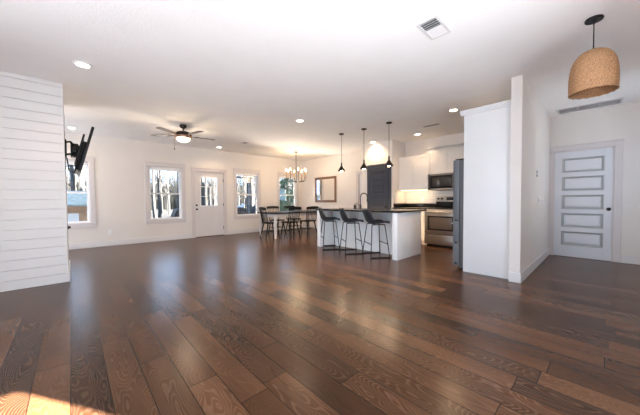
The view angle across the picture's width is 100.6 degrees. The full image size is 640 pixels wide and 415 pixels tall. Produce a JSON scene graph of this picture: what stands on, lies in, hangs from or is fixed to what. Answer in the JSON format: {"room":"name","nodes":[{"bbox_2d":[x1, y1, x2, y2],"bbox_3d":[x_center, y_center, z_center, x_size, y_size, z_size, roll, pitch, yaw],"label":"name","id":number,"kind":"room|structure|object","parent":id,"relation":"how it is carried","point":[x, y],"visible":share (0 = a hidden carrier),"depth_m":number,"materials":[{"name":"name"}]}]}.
{"room":"open-plan living room","nodes":[
{"label":"open-plan living room","id":0,"kind":"room"},
{"bbox_2d":[0,71,68,291],"bbox_3d":[-4.684,-0.313,3.350,2.144,2.740,1.100,-2,2,-43],"label":"wall","id":1,"kind":"structure","parent":0,"point":[34,244],"depth_m":3.46,"materials":[{"name":"paint"}]},
{"bbox_2d":[68,260,70,281],"bbox_3d":[-3.887,0.964,4.123,0.016,0.135,1.100,-2,2,-43],"label":"baseboard","id":2,"kind":"structure","parent":1,"relation":"attached to","point":[69,260],"depth_m":3.95,"materials":[{"name":"white wood"}]},
{"bbox_2d":[64,127,93,176],"bbox_3d":[-3.916,-0.868,4.323,0.331,0.699,1.230,-2,2,-43],"label":"tv","id":3,"kind":"object","parent":1,"relation":"attached to","point":[78,152],"visible":0.98,"depth_m":3.96,"materials":[{"name":"black plastic"}]},
{"bbox_2d":[65,132,302,243],"bbox_3d":[-4.126,-0.440,7.896,9.170,2.740,0.150,-2,2,-43],"label":"wall","id":4,"kind":"structure","parent":0,"point":[118,162],"depth_m":7.15,"materials":[{"name":"paint"}]},
{"bbox_2d":[66,155,96,228],"bbox_3d":[-5.924,-0.365,6.197,1.045,1.725,0.180,-2,2,-43],"label":"window","id":5,"kind":"structure","parent":4,"relation":"in","point":[89,160],"depth_m":6.44,"materials":[{"name":"paint"}]},
{"bbox_2d":[144,161,186,223],"bbox_3d":[-4.420,-0.413,7.601,1.045,1.725,0.180,-2,2,-43],"label":"window","id":6,"kind":"structure","parent":4,"relation":"in","point":[148,165],"depth_m":7.56,"materials":[{"name":"paint"}]},
{"bbox_2d":[69,224,302,249],"bbox_3d":[-4.062,0.863,7.871,9.170,0.135,0.016,-2,2,-43],"label":"baseboard","id":7,"kind":"structure","parent":4,"relation":"attached to","point":[182,236],"depth_m":7.21,"materials":[{"name":"white wood"}]},
{"bbox_2d":[190,167,227,237],"bbox_3d":[-3.518,-0.158,8.445,1.135,2.139,0.189,-2,2,-43],"label":"door","id":8,"kind":"structure","parent":4,"relation":"in","point":[207,220],"depth_m":8.41,"materials":[{"name":"paint"}]},
{"bbox_2d":[233,168,260,218],"bbox_3d":[-2.567,-0.471,9.333,1.045,1.725,0.180,-2,2,-43],"label":"window","id":9,"kind":"structure","parent":4,"relation":"in","point":[243,172],"depth_m":9.33,"materials":[{"name":"paint"}]},
{"bbox_2d":[277,172,298,210],"bbox_3d":[-1.299,-0.511,10.518,1.045,1.725,0.180,-2,2,-43],"label":"window","id":10,"kind":"structure","parent":4,"relation":"in","point":[279,174],"depth_m":10.58,"materials":[{"name":"paint"}]},
{"bbox_2d":[0,227,639,414],"bbox_3d":[-0.817,1.065,4.405,9.470,0.120,9.817,-2,2,-43],"label":"floor","id":11,"kind":"structure","parent":0,"point":[242,323],"depth_m":2.20,"materials":[{"name":"brown wood"}]},
{"bbox_2d":[259,207,279,238],"bbox_3d":[-1.527,0.449,7.993,0.502,0.934,0.490,-1,2,-36],"label":"dining chair","id":12,"kind":"object","parent":11,"relation":"on","point":[260,208],"visible":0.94,"depth_m":7.92,"materials":[{"name":"black wood"}]},
{"bbox_2d":[267,206,285,232],"bbox_3d":[-1.500,0.417,9.137,0.490,0.934,0.502,-2,2,-43],"label":"dining chair","id":13,"kind":"object","parent":11,"relation":"on","point":[268,207],"visible":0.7,"depth_m":9.16,"materials":[{"name":"black wood"}]},
{"bbox_2d":[257,210,316,238],"bbox_3d":[-0.887,0.507,8.725,2.110,0.762,1.000,-2,2,-43],"label":"dining table","id":14,"kind":"object","parent":11,"relation":"on","point":[274,214],"visible":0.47,"depth_m":8.12,"materials":[{"name":"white wood"}]},
{"bbox_2d":[280,207,300,237],"bbox_3d":[-0.906,0.439,8.211,0.502,0.934,0.490,1,2,44],"label":"dining chair","id":15,"kind":"object","parent":11,"relation":"on","point":[290,208],"visible":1,"depth_m":8.12,"materials":[{"name":"black wood"}]},
{"bbox_2d":[284,206,301,231],"bbox_3d":[-0.967,0.400,9.662,0.502,0.934,0.490,1,2,44],"label":"dining chair","id":16,"kind":"object","parent":11,"relation":"on","point":[285,207],"visible":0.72,"depth_m":9.64,"materials":[{"name":"black wood"}]},
{"bbox_2d":[299,206,317,235],"bbox_3d":[-0.375,0.422,8.707,0.490,0.934,0.502,-2,2,-41],"label":"dining chair","id":17,"kind":"object","parent":11,"relation":"on","point":[309,207],"visible":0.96,"depth_m":8.59,"materials":[{"name":"black wood"}]},
{"bbox_2d":[318,207,339,249],"bbox_3d":[0.206,0.470,6.233,0.481,0.958,0.532,-1,2,-9],"label":"bar stool","id":18,"kind":"object","parent":11,"relation":"on","point":[324,218],"visible":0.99,"depth_m":6.06,"materials":[{"name":"grey leather"}]},
{"bbox_2d":[339,208,363,254],"bbox_3d":[0.659,0.481,5.726,0.481,0.958,0.532,-1,2,-9],"label":"bar stool","id":19,"kind":"object","parent":11,"relation":"on","point":[343,214],"visible":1,"depth_m":5.56,"materials":[{"name":"grey leather"}]},
{"bbox_2d":[317,210,420,260],"bbox_3d":[1.016,0.513,5.985,0.930,0.876,2.180,-2,2,-43],"label":"kitchen island","id":20,"kind":"object","parent":11,"relation":"on","point":[403,231],"visible":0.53,"depth_m":5.62,"materials":[{"name":"paint"}]},
{"bbox_2d":[316,208,426,212],"bbox_3d":[1.071,0.052,6.024,1.135,0.038,2.245,-2,2,-43],"label":"island countertop","id":21,"kind":"structure","parent":20,"relation":"on","point":[383,210],"depth_m":5.55,"materials":[{"name":"black stone"}]},
{"bbox_2d":[362,208,390,258],"bbox_3d":[1.109,0.489,5.332,0.481,0.958,0.532,-1,2,-9],"label":"bar stool","id":22,"kind":"object","parent":11,"relation":"on","point":[367,214],"visible":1,"depth_m":5.17,"materials":[{"name":"grey leather"}]},
{"bbox_2d":[421,211,426,244],"bbox_3d":[2.505,0.475,7.064,0.640,0.876,0.913,-2,2,-43],"label":"base cabinet","id":23,"kind":"object","parent":11,"relation":"on","point":[422,212],"visible":0.1,"depth_m":6.57,"materials":[{"name":"white paint"}]},
{"bbox_2d":[392,203,435,208],"bbox_3d":[2.498,-0.036,7.047,0.670,0.142,0.917,-2,2,-43],"label":"countertop","id":24,"kind":"structure","parent":23,"relation":"on","point":[396,205],"depth_m":7.16,"materials":[{"name":"black stone"}]},
{"bbox_2d":[425,196,453,248],"bbox_3d":[3.037,0.324,6.399,0.764,1.207,0.760,-2,2,-43],"label":"range","id":25,"kind":"object","parent":11,"relation":"on","point":[438,220],"visible":0.63,"depth_m":6.24,"materials":[{"name":"metal"}]},
{"bbox_2d":[425,207,452,208],"bbox_3d":[3.060,0.021,6.414,0.695,0.021,0.760,-2,2,-43],"label":"cooktop","id":26,"kind":"object","parent":25,"relation":"in","point":[435,207],"depth_m":6.36,"materials":[{"name":"black glass"}]},
{"bbox_2d":[451,158,463,267],"bbox_3d":[2.713,0.103,4.333,0.906,1.765,0.820,-2,2,-43],"label":"refrigerator","id":27,"kind":"object","parent":11,"relation":"on","point":[458,164],"visible":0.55,"depth_m":4.23,"materials":[{"name":"metal"}]},
{"bbox_2d":[460,100,510,278],"bbox_3d":[2.758,-0.247,4.223,1.035,2.470,0.654,-2,2,-43],"label":"end panel","id":28,"kind":"object","parent":11,"relation":"on","point":[487,128],"visible":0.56,"depth_m":3.87,"materials":[{"name":"white paint"}]},
{"bbox_2d":[0,0,639,160],"bbox_3d":[-0.834,-1.794,4.327,9.470,0.120,9.817,-2,2,-43],"label":"ceiling","id":29,"kind":"structure","parent":0,"point":[235,72],"depth_m":3.09,"materials":[{"name":"paint"}]},
{"bbox_2d":[72,60,92,68],"bbox_3d":[-2.799,-1.683,3.133,0.190,0.012,0.190,-2,2,-43],"label":"recessed light","id":30,"kind":"object","parent":29,"relation":"in","point":[82,64],"visible":1,"depth_m":3.13,"materials":[{"name":"white plastic"}]},
{"bbox_2d":[151,124,214,149],"bbox_3d":[-2.875,-1.493,5.683,1.236,0.530,1.271,-2,2,-43],"label":"ceiling fan","id":31,"kind":"object","parent":29,"relation":"hanging from","point":[182,136],"visible":1,"depth_m":5.57,"materials":[{"name":"brown metal"}]},
{"bbox_2d":[286,151,306,182],"bbox_3d":[-0.796,-1.342,8.851,0.688,1.030,0.687,-2,2,-43],"label":"chandelier","id":32,"kind":"object","parent":29,"relation":"hanging from","point":[296,181],"visible":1,"depth_m":8.77,"materials":[{"name":"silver metal"}]},
{"bbox_2d":[338,133,344,171],"bbox_3d":[0.525,-1.338,6.500,0.180,0.925,0.180,-2,2,-43],"label":"pendant","id":33,"kind":"object","parent":29,"relation":"hanging from","point":[341,169],"visible":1,"depth_m":6.49,"materials":[{"name":"brown metal"}]},
{"bbox_2d":[360,128,367,168],"bbox_3d":[1.002,-1.329,6.058,0.180,0.925,0.180,-2,2,-43],"label":"pendant","id":34,"kind":"object","parent":29,"relation":"hanging from","point":[363,166],"visible":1,"depth_m":6.02,"materials":[{"name":"brown metal"}]},
{"bbox_2d":[385,122,392,166],"bbox_3d":[1.449,-1.319,5.577,0.180,0.925,0.180,-2,2,-43],"label":"pendant","id":35,"kind":"object","parent":29,"relation":"hanging from","point":[388,163],"visible":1,"depth_m":5.55,"materials":[{"name":"brown metal"}]},
{"bbox_2d":[422,123,439,127],"bbox_3d":[2.415,-1.788,5.779,0.140,0.010,0.360,-2,2,-43],"label":"ceiling vent","id":36,"kind":"object","parent":29,"relation":"in","point":[434,124],"visible":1,"depth_m":5.78,"materials":[{"name":"white metal"}]},
{"bbox_2d":[415,14,451,39],"bbox_3d":[1.076,-1.689,2.506,0.340,0.015,0.200,-2,2,-43],"label":"ceiling vent","id":37,"kind":"object","parent":29,"relation":"in","point":[434,27],"visible":1,"depth_m":2.50,"materials":[{"name":"white metal"}]},
{"bbox_2d":[448,108,458,111],"bbox_3d":[2.413,-1.760,4.801,0.190,0.012,0.190,-2,2,-43],"label":"recessed light","id":38,"kind":"object","parent":29,"relation":"in","point":[452,109],"visible":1,"depth_m":4.79,"materials":[{"name":"white plastic"}]},
{"bbox_2d":[556,97,623,114],"bbox_3d":[4.705,-1.769,4.662,0.360,0.014,0.820,-2,2,-43],"label":"ceiling vent","id":39,"kind":"object","parent":29,"relation":"in","point":[617,100],"visible":1,"depth_m":4.63,"materials":[{"name":"white metal"}]},
{"bbox_2d":[568,14,619,99],"bbox_3d":[2.473,-1.370,2.403,0.329,0.663,0.329,-1,2,-35],"label":"rattan pendant","id":40,"kind":"object","parent":29,"relation":"hanging from","point":[596,72],"visible":1,"depth_m":2.33,"materials":[{"name":"brown wicker"}]},
{"bbox_2d":[362,139,404,208],"bbox_3d":[1.838,-0.472,7.753,0.650,2.740,1.030,-2,2,-43],"label":"wall","id":41,"kind":"structure","parent":0,"point":[378,152],"depth_m":7.40,"materials":[{"name":"paint"}]},
{"bbox_2d":[367,163,390,208],"bbox_3d":[1.681,-0.154,7.497,0.243,2.120,0.800,-2,2,-43],"label":"door","id":42,"kind":"structure","parent":41,"relation":"in","point":[378,179],"depth_m":7.44,"materials":[{"name":"wood"}]},
{"bbox_2d":[393,190,404,204],"bbox_3d":[2.208,-0.243,7.394,0.610,0.464,0.008,-2,2,-43],"label":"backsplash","id":43,"kind":"structure","parent":41,"relation":"attached to","point":[398,196],"depth_m":7.36,"materials":[{"name":"white tile"}]},
{"bbox_2d":[302,101,639,262],"bbox_3d":[2.579,-0.471,7.546,0.150,2.740,9.817,-2,2,-43],"label":"wall","id":44,"kind":"structure","parent":0,"point":[617,122],"depth_m":4.94,"materials":[{"name":"paint"}]},
{"bbox_2d":[315,176,336,201],"bbox_3d":[0.194,-0.670,9.957,0.035,0.955,1.140,-2,2,-43],"label":"wall mirror","id":45,"kind":"object","parent":44,"relation":"attached to","point":[325,187],"visible":1,"depth_m":9.94,"materials":[{"name":"brown wood"}]},
{"bbox_2d":[317,178,333,199],"bbox_3d":[0.201,-0.670,9.963,0.008,0.795,0.980,-2,2,-43],"label":"mirror glass","id":46,"kind":"object","parent":45,"relation":"attached to","point":[325,186],"depth_m":9.95,"materials":[{"name":"mirror"}]},
{"bbox_2d":[355,171,361,207],"bbox_3d":[1.587,-0.163,8.589,0.189,2.079,0.995,-2,2,-43],"label":"door","id":47,"kind":"structure","parent":44,"relation":"in","point":[358,173],"depth_m":8.82,"materials":[{"name":"paint"}]},
{"bbox_2d":[399,154,429,190],"bbox_3d":[2.576,-0.914,7.157,0.345,0.897,0.815,-2,2,-43],"label":"upper cabinet","id":48,"kind":"object","parent":44,"relation":"attached to","point":[413,175],"visible":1,"depth_m":7.02,"materials":[{"name":"white paint"}]},
{"bbox_2d":[405,190,452,202],"bbox_3d":[3.415,-0.404,6.538,0.008,0.850,2.900,-2,2,-43],"label":"backsplash","id":49,"kind":"structure","parent":44,"relation":"attached to","point":[429,196],"depth_m":7.16,"materials":[{"name":"white tile"}]},
{"bbox_2d":[426,143,463,174],"bbox_3d":[3.346,-1.155,6.266,0.425,0.657,1.520,-2,2,-43],"label":"upper cabinet","id":50,"kind":"object","parent":44,"relation":"attached to","point":[440,159],"visible":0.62,"depth_m":6.41,"materials":[{"name":"white paint"}]},
{"bbox_2d":[430,173,452,190],"bbox_3d":[3.145,-0.627,6.493,0.443,0.398,0.760,-2,2,-43],"label":"microwave","id":51,"kind":"object","parent":50,"relation":"attached to","point":[444,181],"visible":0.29,"depth_m":6.44,"materials":[{"name":"metal"}]},
{"bbox_2d":[303,224,639,264],"bbox_3d":[2.526,0.833,7.525,0.016,0.135,9.517,-2,2,-43],"label":"baseboard","id":52,"kind":"structure","parent":44,"relation":"attached to","point":[624,259],"depth_m":4.55,"materials":[{"name":"white wood"}]},
{"bbox_2d":[548,139,624,262],"bbox_3d":[4.931,-0.116,4.999,0.207,2.139,1.018,-2,2,-43],"label":"door","id":53,"kind":"structure","parent":44,"relation":"in","point":[585,184],"depth_m":4.93,"materials":[{"name":"paint"}]},
{"bbox_2d":[509,75,550,272],"bbox_3d":[3.573,-0.393,4.443,2.638,2.740,0.123,-2,2,-43],"label":"wall","id":54,"kind":"structure","parent":0,"point":[530,121],"depth_m":3.78,"materials":[{"name":"paint"}]},
{"bbox_2d":[508,248,548,283],"bbox_3d":[3.580,0.909,4.467,2.654,0.135,0.139,-2,2,-43],"label":"baseboard","id":55,"kind":"structure","parent":54,"relation":"attached to","point":[513,277],"depth_m":3.80,"materials":[{"name":"white wood"}]},
{"label":"outside","id":56,"kind":"structure","parent":0,"visible":0},
{"bbox_2d":[87,209,174,220],"bbox_3d":[-32.968,0.288,57.278,150.000,0.150,111.313,-2,2,-43],"label":"yard","id":57,"kind":"structure","parent":56,"point":[165,212],"depth_m":31.53,"materials":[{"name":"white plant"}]},
{"bbox_2d":[67,165,74,190],"bbox_3d":[-12.406,-3.542,13.602,1.919,9.742,1.497,1,2,40],"label":"tree","id":58,"kind":"object","parent":57,"relation":"on","point":[72,178],"visible":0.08,"depth_m":13.41,"materials":[{"name":"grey plant"}]},
{"bbox_2d":[67,191,86,221],"bbox_3d":[-10.914,0.325,10.888,2.300,2.030,2.000,-2,2,-43],"label":"garden shed","id":59,"kind":"object","parent":57,"relation":"on","point":[76,203],"visible":0.1,"depth_m":10.82,"materials":[{"name":"brown wood"}]},
{"bbox_2d":[75,170,85,190],"bbox_3d":[-13.855,-3.058,15.315,2.075,8.697,1.690,-2,2,-38],"label":"tree","id":60,"kind":"object","parent":57,"relation":"on","point":[81,174],"visible":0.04,"depth_m":15.50,"materials":[{"name":"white plant"}]},
{"bbox_2d":[78,166,85,190],"bbox_3d":[-24.537,-5.287,27.594,2.393,12.610,2.286,1,2,43],"label":"tree","id":61,"kind":"object","parent":57,"relation":"on","point":[83,169],"visible":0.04,"depth_m":27.60,"materials":[{"name":"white plant"}]},
{"bbox_2d":[151,170,156,217],"bbox_3d":[-14.301,-5.175,22.024,2.001,12.574,2.485,-1,2,-23],"label":"tree","id":62,"kind":"object","parent":57,"relation":"on","point":[153,174],"visible":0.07,"depth_m":22.26,"materials":[{"name":"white plant"}]},
{"bbox_2d":[150,170,165,212],"bbox_3d":[-20.466,-4.948,33.934,2.092,11.538,2.190,-1,2,-33],"label":"tree","id":63,"kind":"object","parent":57,"relation":"on","point":[150,170],"visible":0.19,"depth_m":34.07,"materials":[{"name":"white plant"}]},
{"bbox_2d":[150,170,169,217],"bbox_3d":[-10.354,-2.826,17.332,1.928,8.081,1.571,1,2,34],"label":"tree","id":64,"kind":"object","parent":57,"relation":"on","point":[157,177],"visible":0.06,"depth_m":17.18,"materials":[{"name":"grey plant"}]},
{"bbox_2d":[159,170,172,217],"bbox_3d":[-11.591,-2.740,19.514,1.840,7.805,1.805,1,2,32],"label":"tree","id":65,"kind":"object","parent":57,"relation":"on","point":[160,177],"visible":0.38,"depth_m":19.22,"materials":[{"name":"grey plant"}]},
{"bbox_2d":[160,170,173,213],"bbox_3d":[-18.256,-4.383,31.742,1.993,10.501,1.904,1,2,40],"label":"tree","id":66,"kind":"object","parent":57,"relation":"on","point":[167,180],"visible":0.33,"depth_m":31.81,"materials":[{"name":"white plant"}]},
{"bbox_2d":[161,171,176,210],"bbox_3d":[-23.646,-5.960,40.824,2.397,13.224,2.510,0,2,15],"label":"tree","id":67,"kind":"object","parent":57,"relation":"on","point":[166,171],"visible":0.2,"depth_m":40.80,"materials":[{"name":"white plant"}]},
{"bbox_2d":[171,208,179,216],"bbox_3d":[-5.492,0.678,10.488,0.660,1.280,0.640,-2,2,-43],"label":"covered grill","id":68,"kind":"object","parent":57,"relation":"on","point":[175,213],"visible":0.17,"depth_m":10.17,"materials":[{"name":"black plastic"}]},
{"bbox_2d":[177,171,178,207],"bbox_3d":[-8.137,-6.247,15.694,2.303,14.989,2.953,0,2,25],"label":"tree","id":69,"kind":"object","parent":57,"relation":"on","point":[177,171],"visible":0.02,"depth_m":15.86,"materials":[{"name":"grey plant"}]},
{"bbox_2d":[66,164,291,209],"bbox_3d":[-21.679,-4.840,67.925,79.615,9.518,19.964,-2,2,-43],"label":"underbrush","id":70,"kind":"object","parent":57,"relation":"on","point":[173,188],"visible":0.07,"depth_m":52.55,"materials":[{"name":"plant"}]},
{"bbox_2d":[201,178,204,205],"bbox_3d":[-8.683,-5.718,19.349,2.488,13.727,2.605,0,2,28],"label":"tree","id":71,"kind":"object","parent":57,"relation":"on","point":[202,179],"visible":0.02,"depth_m":19.30,"materials":[{"name":"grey plant"}]},
{"bbox_2d":[204,178,212,204],"bbox_3d":[-12.335,-5.527,27.821,1.988,12.940,2.549,0,2,6],"label":"tree","id":72,"kind":"object","parent":57,"relation":"on","point":[206,185],"visible":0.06,"depth_m":27.82,"materials":[{"name":"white plant"}]},
{"bbox_2d":[208,178,214,204],"bbox_3d":[-14.747,-6.439,34.629,2.296,14.422,2.850,1,2,40],"label":"tree","id":73,"kind":"object","parent":57,"relation":"on","point":[209,193],"visible":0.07,"depth_m":34.46,"materials":[{"name":"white plant"}]},
{"bbox_2d":[212,178,215,204],"bbox_3d":[-17.265,-5.127,43.308,2.153,11.346,2.057,0,2,4],"label":"tree","id":74,"kind":"object","parent":57,"relation":"on","point":[212,178],"visible":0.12,"depth_m":43.41,"materials":[{"name":"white plant"}]},
{"bbox_2d":[237,175,245,204],"bbox_3d":[-8.277,-2.883,27.392,1.827,7.622,1.485,0,2,13],"label":"tree","id":75,"kind":"object","parent":57,"relation":"on","point":[239,198],"visible":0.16,"depth_m":27.21,"materials":[{"name":"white plant"}]},
{"bbox_2d":[237,207,247,213],"bbox_3d":[-3.824,0.623,12.320,0.840,1.270,0.740,-2,2,-43],"label":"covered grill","id":76,"kind":"object","parent":57,"relation":"on","point":[240,210],"visible":0.14,"depth_m":12.09,"materials":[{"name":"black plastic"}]},
{"bbox_2d":[243,176,246,209],"bbox_3d":[-6.982,-3.462,23.809,2.112,8.960,2.073,-1,2,-16],"label":"tree","id":77,"kind":"object","parent":57,"relation":"on","point":[244,181],"visible":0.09,"depth_m":23.62,"materials":[{"name":"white plant"}]},
{"bbox_2d":[237,176,254,213],"bbox_3d":[-4.355,-0.249,14.543,2.019,2.928,1.318,-2,2,-43],"label":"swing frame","id":78,"kind":"object","parent":57,"relation":"on","point":[242,177],"visible":0.2,"depth_m":14.72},
{"bbox_2d":[244,176,247,211],"bbox_3d":[-6.042,-2.970,21.683,1.574,8.079,1.937,1,2,41],"label":"tree","id":79,"kind":"object","parent":57,"relation":"on","point":[247,176],"visible":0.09,"depth_m":21.55,"materials":[{"name":"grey plant"}]},
{"bbox_2d":[240,175,253,208],"bbox_3d":[-6.746,-5.428,25.850,2.315,12.768,2.423,0,2,27],"label":"tree","id":80,"kind":"object","parent":57,"relation":"on","point":[251,180],"visible":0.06,"depth_m":25.80,"materials":[{"name":"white plant"}]},
{"bbox_2d":[251,205,255,213],"bbox_3d":[-2.894,0.564,12.641,0.640,1.360,0.640,-2,2,-43],"label":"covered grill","id":81,"kind":"object","parent":57,"relation":"on","point":[253,211],"visible":0.09,"depth_m":12.49,"materials":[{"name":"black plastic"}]},
{"bbox_2d":[252,176,254,202],"bbox_3d":[-7.988,-4.842,32.853,1.727,11.241,2.214,-1,2,-20],"label":"tree","id":82,"kind":"object","parent":57,"relation":"on","point":[252,176],"visible":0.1,"depth_m":32.75,"materials":[{"name":"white plant"}]},
{"bbox_2d":[279,178,293,210],"bbox_3d":[-1.920,-0.845,18.447,2.290,3.923,2.290,-1,2,-31],"label":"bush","id":83,"kind":"object","parent":57,"relation":"on","point":[285,182],"visible":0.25,"depth_m":17.90,"materials":[{"name":"green plant"}]},
{"bbox_2d":[280,190,293,210],"bbox_3d":[-1.673,0.039,15.689,1.857,2.300,1.908,-1,2,-24],"label":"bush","id":84,"kind":"object","parent":57,"relation":"on","point":[284,200],"visible":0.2,"depth_m":15.21,"materials":[{"name":"green plant"}]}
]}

